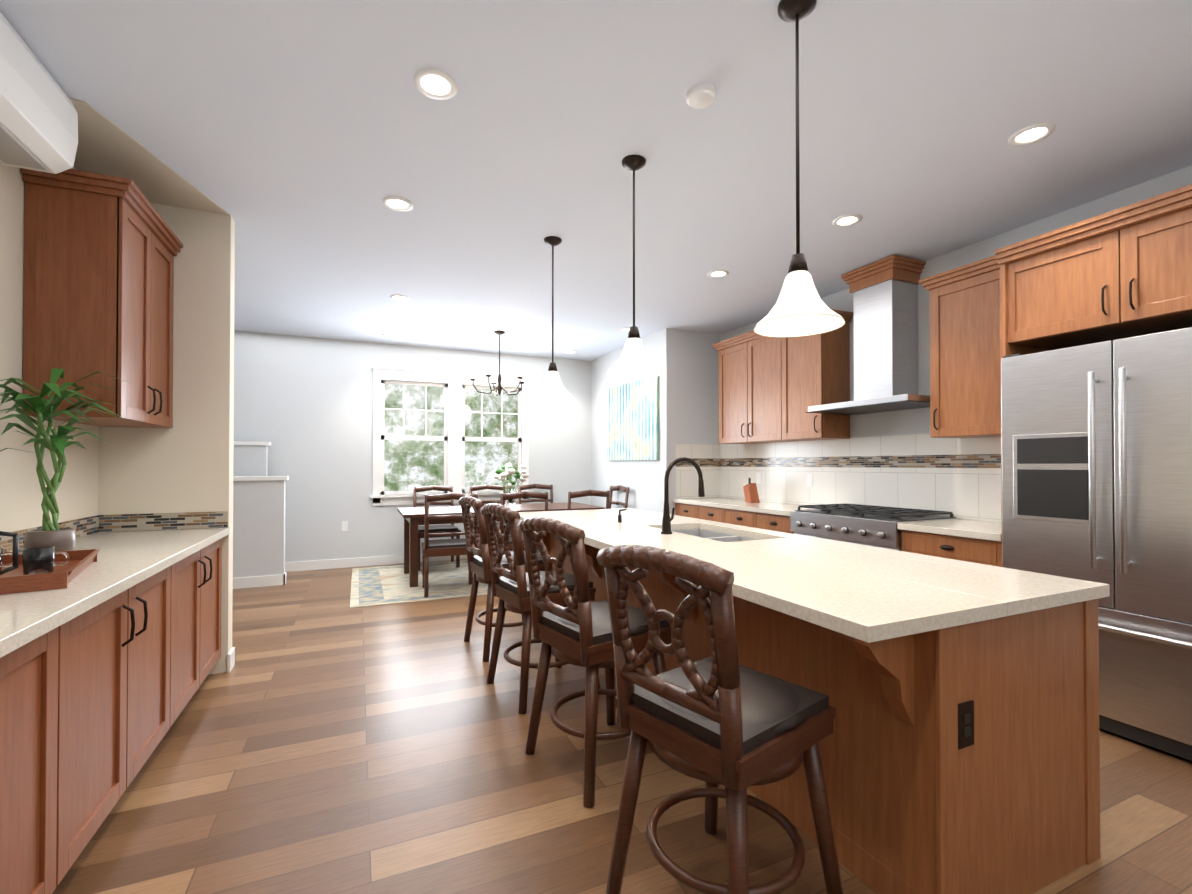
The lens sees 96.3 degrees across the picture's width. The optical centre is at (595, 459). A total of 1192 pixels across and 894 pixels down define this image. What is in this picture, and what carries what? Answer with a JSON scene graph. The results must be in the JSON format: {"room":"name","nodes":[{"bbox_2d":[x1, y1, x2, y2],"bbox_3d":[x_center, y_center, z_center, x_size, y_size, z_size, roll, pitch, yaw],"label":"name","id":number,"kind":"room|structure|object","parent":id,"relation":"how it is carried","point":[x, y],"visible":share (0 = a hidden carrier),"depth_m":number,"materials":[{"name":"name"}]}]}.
{"room":"dining room and kitchen","nodes":[
{"label":"dining room and kitchen","id":0,"kind":"room"},
{"bbox_2d":[0,165,98,531],"bbox_3d":[-1.721,-0.131,0.426,0.120,2.800,5.860,0,-1,-24],"label":"wall","id":1,"kind":"structure","parent":0,"point":[21,496],"depth_m":2.31,"materials":[{"name":"beige paint"}]},
{"bbox_2d":[0,12,77,173],"bbox_3d":[-1.990,-1.349,1.511,0.257,0.333,1.500,0,-1,-24],"label":"air conditioning unit","id":2,"kind":"object","parent":1,"relation":"attached to","point":[38,122],"visible":0.98,"depth_m":1.99,"materials":[{"name":"white plastic"}]},
{"bbox_2d":[21,168,182,427],"bbox_3d":[-2.469,-0.736,2.732,0.382,1.095,0.801,0,-1,-24],"label":"upper cabinet","id":3,"kind":"object","parent":1,"relation":"attached to","point":[101,251],"visible":0.94,"depth_m":2.43,"materials":[{"name":"brown wood"}]},
{"bbox_2d":[0,511,227,553],"bbox_3d":[-1.731,0.347,1.347,0.614,0.099,3.919,0,-1,-24],"label":"backsplash","id":4,"kind":"structure","parent":1,"relation":"attached to","point":[87,526],"depth_m":3.08,"materials":[{"name":"tile"}]},
{"bbox_2d":[98,203,234,674],"bbox_3d":[-3.438,-0.108,2.803,2.560,2.800,0.120,0,-1,-24],"label":"wall","id":5,"kind":"structure","parent":0,"point":[184,464],"depth_m":3.20,"materials":[{"name":"beige paint"}]},
{"bbox_2d":[227,647,234,667],"bbox_3d":[-3.391,1.238,2.884,2.424,0.110,0.014,0,-1,-24],"label":"baseboard","id":6,"kind":"structure","parent":5,"relation":"attached to","point":[231,655],"depth_m":3.28,"materials":[{"name":"white wood"}]},
{"bbox_2d":[233,441,270,476],"bbox_3d":[-4.725,0.558,5.595,2.250,1.520,0.160,0,-1,-24],"label":"wall","id":7,"kind":"structure","parent":0,"point":[250,458],"depth_m":5.93,"materials":[{"name":"white paint"}]},
{"bbox_2d":[233,476,288,588],"bbox_3d":[-4.416,0.745,5.184,2.480,1.140,0.160,0,-1,-24],"label":"wall","id":8,"kind":"structure","parent":0,"point":[258,531],"depth_m":5.53,"materials":[{"name":"white paint"}]},
{"bbox_2d":[234,331,590,561],"bbox_3d":[-2.980,-0.071,6.686,6.320,2.800,0.120,0,-1,-24],"label":"wall","id":9,"kind":"structure","parent":0,"point":[303,405],"depth_m":6.57,"materials":[{"name":"white paint"}]},
{"bbox_2d":[342,521,347,530],"bbox_3d":[-3.087,0.818,6.560,0.070,0.120,0.005,0,-1,-24],"label":"outlet","id":10,"kind":"object","parent":9,"relation":"attached to","point":[344,525],"visible":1,"depth_m":6.56,"materials":[{"name":"white plastic"}]},
{"bbox_2d":[285,550,539,571],"bbox_3d":[-2.953,1.273,6.612,6.320,0.110,0.014,0,-1,-24],"label":"baseboard","id":11,"kind":"structure","parent":9,"relation":"attached to","point":[339,563],"depth_m":6.58,"materials":[{"name":"white wood"}]},
{"bbox_2d":[370,366,529,505],"bbox_3d":[-1.882,-0.292,7.123,2.080,1.750,0.140,0,-1,-24],"label":"window","id":12,"kind":"structure","parent":9,"relation":"in","point":[456,434],"depth_m":7.07,"materials":[{"name":"white"}]},
{"bbox_2d":[0,0,1191,360],"bbox_3d":[-0.789,-1.549,2.695,7.300,0.080,9.220,0,-1,-24],"label":"ceiling","id":13,"kind":"structure","parent":0,"point":[298,140],"depth_m":2.50,"materials":[{"name":"white paint"}]},
{"bbox_2d":[69,98,229,214],"bbox_3d":[-2.330,-1.508,2.713,0.620,0.005,0.970,0,-1,-24],"label":"ceiling soffit","id":14,"kind":"structure","parent":13,"relation":"attached to","point":[105,146],"depth_m":2.72,"materials":[{"name":"beige paint"}]},
{"bbox_2d":[382,334,396,337],"bbox_3d":[-2.450,-1.470,6.344,0.170,0.008,0.170,0,-1,-24],"label":"recessed light","id":15,"kind":"object","parent":13,"relation":"in","point":[390,335],"visible":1,"depth_m":6.34,"materials":[{"name":"white plastic"}]},
{"bbox_2d":[383,196,412,210],"bbox_3d":[-1.163,-1.501,3.141,0.170,0.008,0.170,0,-1,-24],"label":"recessed light","id":16,"kind":"object","parent":13,"relation":"in","point":[397,203],"visible":1,"depth_m":3.14,"materials":[{"name":"white plastic"}]},
{"bbox_2d":[391,295,409,300],"bbox_3d":[-1.797,-1.484,4.905,0.170,0.008,0.170,0,-1,-24],"label":"recessed light","id":17,"kind":"object","parent":13,"relation":"in","point":[401,297],"visible":1,"depth_m":4.90,"materials":[{"name":"white plastic"}]},
{"bbox_2d":[414,69,456,99],"bbox_3d":[-0.647,-1.510,2.155,0.170,0.008,0.170,0,-1,-24],"label":"recessed light","id":18,"kind":"object","parent":13,"relation":"in","point":[435,84],"visible":1,"depth_m":2.15,"materials":[{"name":"white plastic"}]},
{"bbox_2d":[467,330,527,395],"bbox_3d":[-1.124,-1.106,6.196,0.721,0.740,0.693,0,-1,-24],"label":"chandelier","id":19,"kind":"object","parent":13,"relation":"hanging from","point":[520,372],"visible":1,"depth_m":6.11,"materials":[{"name":"white glass"}]},
{"bbox_2d":[532,236,572,399],"bbox_3d":[-0.295,-0.960,3.643,0.284,1.080,0.284,0,-1,-24],"label":"pendant light","id":20,"kind":"object","parent":13,"relation":"hanging from","point":[552,388],"visible":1,"depth_m":3.61,"materials":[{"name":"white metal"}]},
{"bbox_2d":[564,351,576,353],"bbox_3d":[-0.349,-1.462,7.281,0.170,0.008,0.170,0,-1,-24],"label":"recessed light","id":21,"kind":"object","parent":13,"relation":"in","point":[570,352],"visible":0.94,"depth_m":7.29,"materials":[{"name":"white plastic"}]},
{"bbox_2d":[620,327,629,331],"bbox_3d":[0.358,-1.473,6.064,0.170,0.008,0.170,0,-1,-24],"label":"recessed light","id":22,"kind":"object","parent":13,"relation":"in","point":[626,329],"visible":0.65,"depth_m":6.06,"materials":[{"name":"white plastic"}]},
{"bbox_2d":[606,154,661,378],"bbox_3d":[0.192,-0.969,2.700,0.284,1.080,0.284,0,-1,-24],"label":"pendant light","id":23,"kind":"object","parent":13,"relation":"hanging from","point":[634,362],"visible":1,"depth_m":2.67,"materials":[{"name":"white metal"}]},
{"bbox_2d":[686,83,715,108],"bbox_3d":[0.434,-1.499,2.211,0.124,0.030,0.124,0,-1,-24],"label":"smoke detector","id":24,"kind":"object","parent":13,"relation":"attached to","point":[701,96],"visible":1,"depth_m":2.18,"materials":[{"name":"white plastic"}]},
{"bbox_2d":[707,270,728,277],"bbox_3d":[0.983,-1.490,4.295,0.170,0.008,0.170,0,-1,-24],"label":"recessed light","id":25,"kind":"object","parent":13,"relation":"in","point":[717,273],"visible":1,"depth_m":4.29,"materials":[{"name":"white plastic"}]},
{"bbox_2d":[754,0,844,336],"bbox_3d":[0.670,-0.978,1.774,0.284,1.080,0.284,0,-1,-24],"label":"pendant light","id":26,"kind":"object","parent":13,"relation":"hanging from","point":[800,308],"visible":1,"depth_m":1.77,"materials":[{"name":"white glass"}]},
{"bbox_2d":[832,214,861,226],"bbox_3d":[1.577,-1.499,3.355,0.170,0.008,0.170,0,-1,-24],"label":"recessed light","id":27,"kind":"object","parent":13,"relation":"in","point":[847,220],"visible":1,"depth_m":3.35,"materials":[{"name":"white plastic"}]},
{"bbox_2d":[1008,123,1054,145],"bbox_3d":[2.022,-1.507,2.481,0.170,0.008,0.170,0,-1,-24],"label":"recessed light","id":28,"kind":"object","parent":13,"relation":"in","point":[1030,134],"visible":1,"depth_m":2.48,"materials":[{"name":"white plastic"}]},
{"bbox_2d":[52,554,1191,893],"bbox_3d":[-0.789,1.321,2.668,7.300,0.060,9.220,0,-1,-24],"label":"floor","id":29,"kind":"structure","parent":0,"point":[322,736],"depth_m":2.07,"materials":[{"name":"brown wood"}]},
{"bbox_2d":[0,620,79,893],"bbox_3d":[-1.550,0.854,0.908,0.587,0.840,1.092,0,-1,-24],"label":"base cabinet","id":30,"kind":"object","parent":29,"relation":"on","point":[40,682],"depth_m":1.40,"materials":[{"name":"brown wood"}]},
{"bbox_2d":[0,528,229,659],"bbox_3d":[-1.721,0.418,1.339,0.622,0.040,3.938,0,-1,-24],"label":"countertop","id":31,"kind":"structure","parent":30,"relation":"on","point":[125,559],"depth_m":1.82,"materials":[{"name":"beige stone"}]},
{"bbox_2d":[0,531,99,594],"bbox_3d":[-1.957,0.264,1.785,0.380,0.274,0.570,0,-1,-36],"label":"tray","id":32,"kind":"object","parent":31,"relation":"on","point":[37,569],"visible":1,"depth_m":1.77,"materials":[{"name":"brown wood"}]},
{"bbox_2d":[0,368,131,551],"bbox_3d":[-2.154,0.009,2.146,0.432,0.792,0.523,0,-1,-24],"label":"plant","id":33,"kind":"object","parent":31,"relation":"on","point":[50,534],"visible":0.96,"depth_m":2.12,"materials":[{"name":"green plant"}]},
{"bbox_2d":[80,564,179,853],"bbox_3d":[-1.943,0.862,1.788,0.587,0.840,1.092,0,-1,-24],"label":"base cabinet","id":34,"kind":"object","parent":29,"relation":"on","point":[110,658],"depth_m":1.88,"materials":[{"name":"brown wood"}]},
{"bbox_2d":[180,536,224,712],"bbox_3d":[-2.326,0.870,2.648,0.587,0.840,1.047,0,-1,-24],"label":"base cabinet","id":35,"kind":"object","parent":29,"relation":"on","point":[201,574],"depth_m":2.76,"materials":[{"name":"brown wood"}]},
{"bbox_2d":[350,555,541,607],"bbox_3d":[-1.139,1.320,6.202,3.100,0.007,1.920,0,-1,-24],"label":"rug","id":36,"kind":"object","parent":29,"relation":"on","point":[377,586],"visible":0.29,"depth_m":5.55,"materials":[{"name":"beige fabric"}]},
{"bbox_2d":[413,485,460,570],"bbox_3d":[-1.998,0.825,6.659,0.520,0.987,0.557,0,-1,-24],"label":"dining chair","id":37,"kind":"object","parent":36,"relation":"on","point":[451,528],"visible":0.6,"depth_m":6.68,"materials":[{"name":"brown wood"}]},
{"bbox_2d":[421,493,478,596],"bbox_3d":[-1.449,0.812,5.298,0.520,0.987,0.557,0,-1,-20],"label":"dining chair","id":38,"kind":"object","parent":36,"relation":"on","point":[443,547],"visible":0.73,"depth_m":5.08,"materials":[{"name":"brown wood"}]},
{"bbox_2d":[469,484,505,534],"bbox_3d":[-1.363,0.828,6.954,0.520,0.987,0.557,0,-1,-24],"label":"dining chair","id":39,"kind":"object","parent":36,"relation":"on","point":[483,487],"visible":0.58,"depth_m":7.15,"materials":[{"name":"brown wood"}]},
{"bbox_2d":[397,502,604,586],"bbox_3d":[-1.109,0.940,6.262,2.240,0.750,0.960,0,-1,-24],"label":"dining table","id":40,"kind":"object","parent":36,"relation":"on","point":[413,517],"visible":0.56,"depth_m":5.84,"materials":[{"name":"brown wood"}]},
{"bbox_2d":[494,463,528,506],"bbox_3d":[-1.006,0.302,6.347,0.426,0.526,0.406,0,-1,-24],"label":"flower vase","id":41,"kind":"object","parent":40,"relation":"on","point":[508,473],"visible":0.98,"depth_m":6.31,"materials":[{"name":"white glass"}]},
{"bbox_2d":[496,491,548,550],"bbox_3d":[-0.807,0.815,5.584,0.520,0.987,0.557,0,-1,-24],"label":"dining chair","id":42,"kind":"object","parent":36,"relation":"on","point":[523,494],"visible":0.31,"depth_m":5.35,"materials":[{"name":"brown wood"}]},
{"bbox_2d":[518,484,552,534],"bbox_3d":[-0.747,0.830,7.217,0.520,0.987,0.557,0,-1,-24],"label":"dining chair","id":43,"kind":"object","parent":36,"relation":"on","point":[533,486],"visible":0.23,"depth_m":7.42,"materials":[{"name":"brown wood"}]},
{"bbox_2d":[567,490,609,509],"bbox_3d":[-0.173,0.818,5.889,0.520,0.987,0.557,0,-1,-27],"label":"dining chair","id":44,"kind":"object","parent":36,"relation":"on","point":[584,493],"visible":0.15,"depth_m":5.64,"materials":[{"name":"brown wood"}]},
{"bbox_2d":[609,485,629,508],"bbox_3d":[0.099,0.827,6.802,0.557,0.987,0.520,0,-1,-24],"label":"dining chair","id":45,"kind":"object","parent":36,"relation":"on","point":[622,488],"visible":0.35,"depth_m":6.88,"materials":[{"name":"brown wood"}]},
{"bbox_2d":[458,495,544,661],"bbox_3d":[-0.649,0.775,3.729,0.556,1.058,0.492,0,-1,-29],"label":"stool","id":46,"kind":"object","parent":29,"relation":"on","point":[479,564],"visible":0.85,"depth_m":3.58,"materials":[{"name":"brown wood"}]},
{"bbox_2d":[480,503,599,713],"bbox_3d":[-0.330,0.768,3.015,0.556,1.058,0.492,0,-1,-32],"label":"stool","id":47,"kind":"object","parent":29,"relation":"on","point":[511,589],"visible":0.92,"depth_m":2.86,"materials":[{"name":"brown wood"}]},
{"bbox_2d":[517,516,671,807],"bbox_3d":[-0.003,0.761,2.282,0.556,1.058,0.492,0,-1,-36],"label":"stool","id":48,"kind":"object","parent":29,"relation":"on","point":[577,631],"visible":0.92,"depth_m":2.14,"materials":[{"name":"brown wood"}]},
{"bbox_2d":[673,501,688,516],"bbox_3d":[1.271,0.901,5.912,0.652,0.840,0.514,0,-1,-24],"label":"base cabinet","id":49,"kind":"object","parent":29,"relation":"on","point":[681,507],"depth_m":5.88,"materials":[{"name":"brown wood"}]},
{"bbox_2d":[689,505,716,521],"bbox_3d":[1.440,0.898,5.531,0.652,0.840,0.575,0,-1,-24],"label":"base cabinet","id":50,"kind":"object","parent":29,"relation":"on","point":[705,512],"depth_m":5.51,"materials":[{"name":"brown wood"}]},
{"bbox_2d":[596,545,842,893],"bbox_3d":[0.340,0.754,1.514,0.556,1.058,0.492,0,-1,-39],"label":"stool","id":51,"kind":"object","parent":29,"relation":"on","point":[721,715],"visible":1,"depth_m":1.39,"materials":[{"name":"brown wood"}]},
{"bbox_2d":[717,505,744,525],"bbox_3d":[1.623,0.894,5.123,0.652,0.840,0.575,0,-1,-24],"label":"base cabinet","id":52,"kind":"object","parent":29,"relation":"on","point":[730,516],"depth_m":5.12,"materials":[{"name":"brown wood"}]},
{"bbox_2d":[745,509,793,533],"bbox_3d":[1.792,0.890,4.744,0.652,0.840,0.512,0,-1,-24],"label":"base cabinet","id":53,"kind":"object","parent":29,"relation":"on","point":[772,516],"depth_m":4.65,"materials":[{"name":"brown wood"}]},
{"bbox_2d":[673,497,810,512],"bbox_3d":[1.526,0.456,5.330,0.650,0.040,1.792,0,-1,-24],"label":"countertop","id":54,"kind":"structure","parent":53,"relation":"on","point":[730,503],"depth_m":5.14,"materials":[{"name":"beige stone"}]},
{"bbox_2d":[743,478,759,502],"bbox_3d":[1.574,0.311,5.407,0.139,0.249,0.090,0,-1,-24],"label":"knife block","id":55,"kind":"object","parent":54,"relation":"on","point":[750,492],"visible":1,"depth_m":5.37,"materials":[{"name":"brown wood"}]},
{"bbox_2d":[536,525,1100,893],"bbox_3d":[0.513,0.874,3.004,1.050,0.840,3.255,0,-1,-24],"label":"kitchen island","id":56,"kind":"object","parent":29,"relation":"on","point":[960,749],"depth_m":1.58,"materials":[{"name":"brown wood"}]},
{"bbox_2d":[519,510,1009,644],"bbox_3d":[0.227,0.433,2.888,0.550,0.040,3.300,0,-1,-24],"label":"island countertop","id":57,"kind":"structure","parent":56,"relation":"on","point":[856,604],"depth_m":1.65,"materials":[{"name":"beige stone"}]},
{"bbox_2d":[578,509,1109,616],"bbox_3d":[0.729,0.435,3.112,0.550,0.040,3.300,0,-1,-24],"label":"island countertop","id":58,"kind":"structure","parent":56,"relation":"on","point":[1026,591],"depth_m":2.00,"materials":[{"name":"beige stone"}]},
{"bbox_2d":[790,503,957,550],"bbox_3d":[2.060,0.839,4.063,0.683,0.930,0.940,0,-1,-24],"label":"range","id":59,"kind":"object","parent":29,"relation":"on","point":[871,525],"visible":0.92,"depth_m":3.86,"materials":[{"name":"silver metal"}]},
{"bbox_2d":[897,519,1001,566],"bbox_3d":[2.403,0.857,3.356,0.666,0.880,0.620,0,-1,-24],"label":"base cabinet","id":60,"kind":"object","parent":29,"relation":"on","point":[976,541],"visible":0.1,"depth_m":3.24,"materials":[{"name":"brown wood"}]},
{"bbox_2d":[995,184,1191,566],"bbox_3d":[2.728,0.067,2.592,0.702,2.445,1.049,0,-1,-24],"label":"cabinet","id":61,"kind":"object","parent":29,"relation":"on","point":[1122,272],"visible":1,"depth_m":2.59,"materials":[{"name":"brown wood"}]},
{"bbox_2d":[1001,327,1191,760],"bbox_3d":[2.668,0.354,2.587,0.758,1.832,0.940,0,-1,-24],"label":"fridge","id":62,"kind":"object","parent":29,"relation":"on","point":[1096,462],"visible":0.77,"depth_m":2.44,"materials":[{"name":"grey metal"}]},
{"bbox_2d":[591,328,675,514],"bbox_3d":[0.390,-0.068,7.034,0.120,2.800,2.230,0,-1,-24],"label":"wall","id":63,"kind":"structure","parent":0,"point":[643,480],"depth_m":6.54,"materials":[{"name":"white paint"}]},
{"bbox_2d":[607,376,658,460],"bbox_3d":[0.438,-0.481,6.736,0.032,0.980,1.340,0,-1,-24],"label":"painting","id":64,"kind":"object","parent":63,"relation":"attached to","point":[633,420],"visible":0.86,"depth_m":6.61,"materials":[{"name":"fabric"}]},
{"bbox_2d":[675,329,719,498],"bbox_3d":[1.213,-0.075,6.245,0.740,2.800,0.120,0,-1,-24],"label":"wall","id":65,"kind":"structure","parent":0,"point":[696,387],"depth_m":6.16,"materials":[{"name":"white paint"}]},
{"bbox_2d":[720,165,1191,522],"bbox_3d":[2.944,-0.105,3.125,0.120,2.800,6.990,0,-1,-24],"label":"wall","id":66,"kind":"structure","parent":0,"point":[908,421],"depth_m":3.99,"materials":[{"name":"white paint"}]},
{"bbox_2d":[717,333,793,443],"bbox_3d":[1.683,-0.692,5.398,0.331,1.037,1.002,0,-1,-24],"label":"upper cabinet","id":67,"kind":"object","parent":66,"relation":"attached to","point":[772,389],"depth_m":5.37,"materials":[{"name":"brown wood"}]},
{"bbox_2d":[773,317,852,440],"bbox_3d":[1.944,-0.697,4.812,0.331,1.037,0.535,0,-1,-24],"label":"upper cabinet","id":68,"kind":"object","parent":66,"relation":"attached to","point":[812,370],"depth_m":4.63,"materials":[{"name":"brown wood"}]},
{"bbox_2d":[676,433,1000,521],"bbox_3d":[1.869,0.119,4.625,0.618,0.619,3.369,0,-1,-24],"label":"backsplash","id":69,"kind":"structure","parent":66,"relation":"attached to","point":[959,478],"depth_m":4.51,"materials":[{"name":"white tile"}]},
{"bbox_2d":[805,255,929,414],"bbox_3d":[2.151,-0.937,4.121,0.517,1.097,0.900,0,-1,-24],"label":"range hood","id":70,"kind":"object","parent":66,"relation":"attached to","point":[884,291],"visible":0.94,"depth_m":4.04,"materials":[{"name":"silver metal"}]},
{"bbox_2d":[919,255,1000,437],"bbox_3d":[2.527,-0.695,3.450,0.375,1.085,0.657,0,-1,-24],"label":"upper cabinet","id":71,"kind":"object","parent":66,"relation":"attached to","point":[965,395],"visible":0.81,"depth_m":3.44,"materials":[{"name":"brown wood"}]}
]}

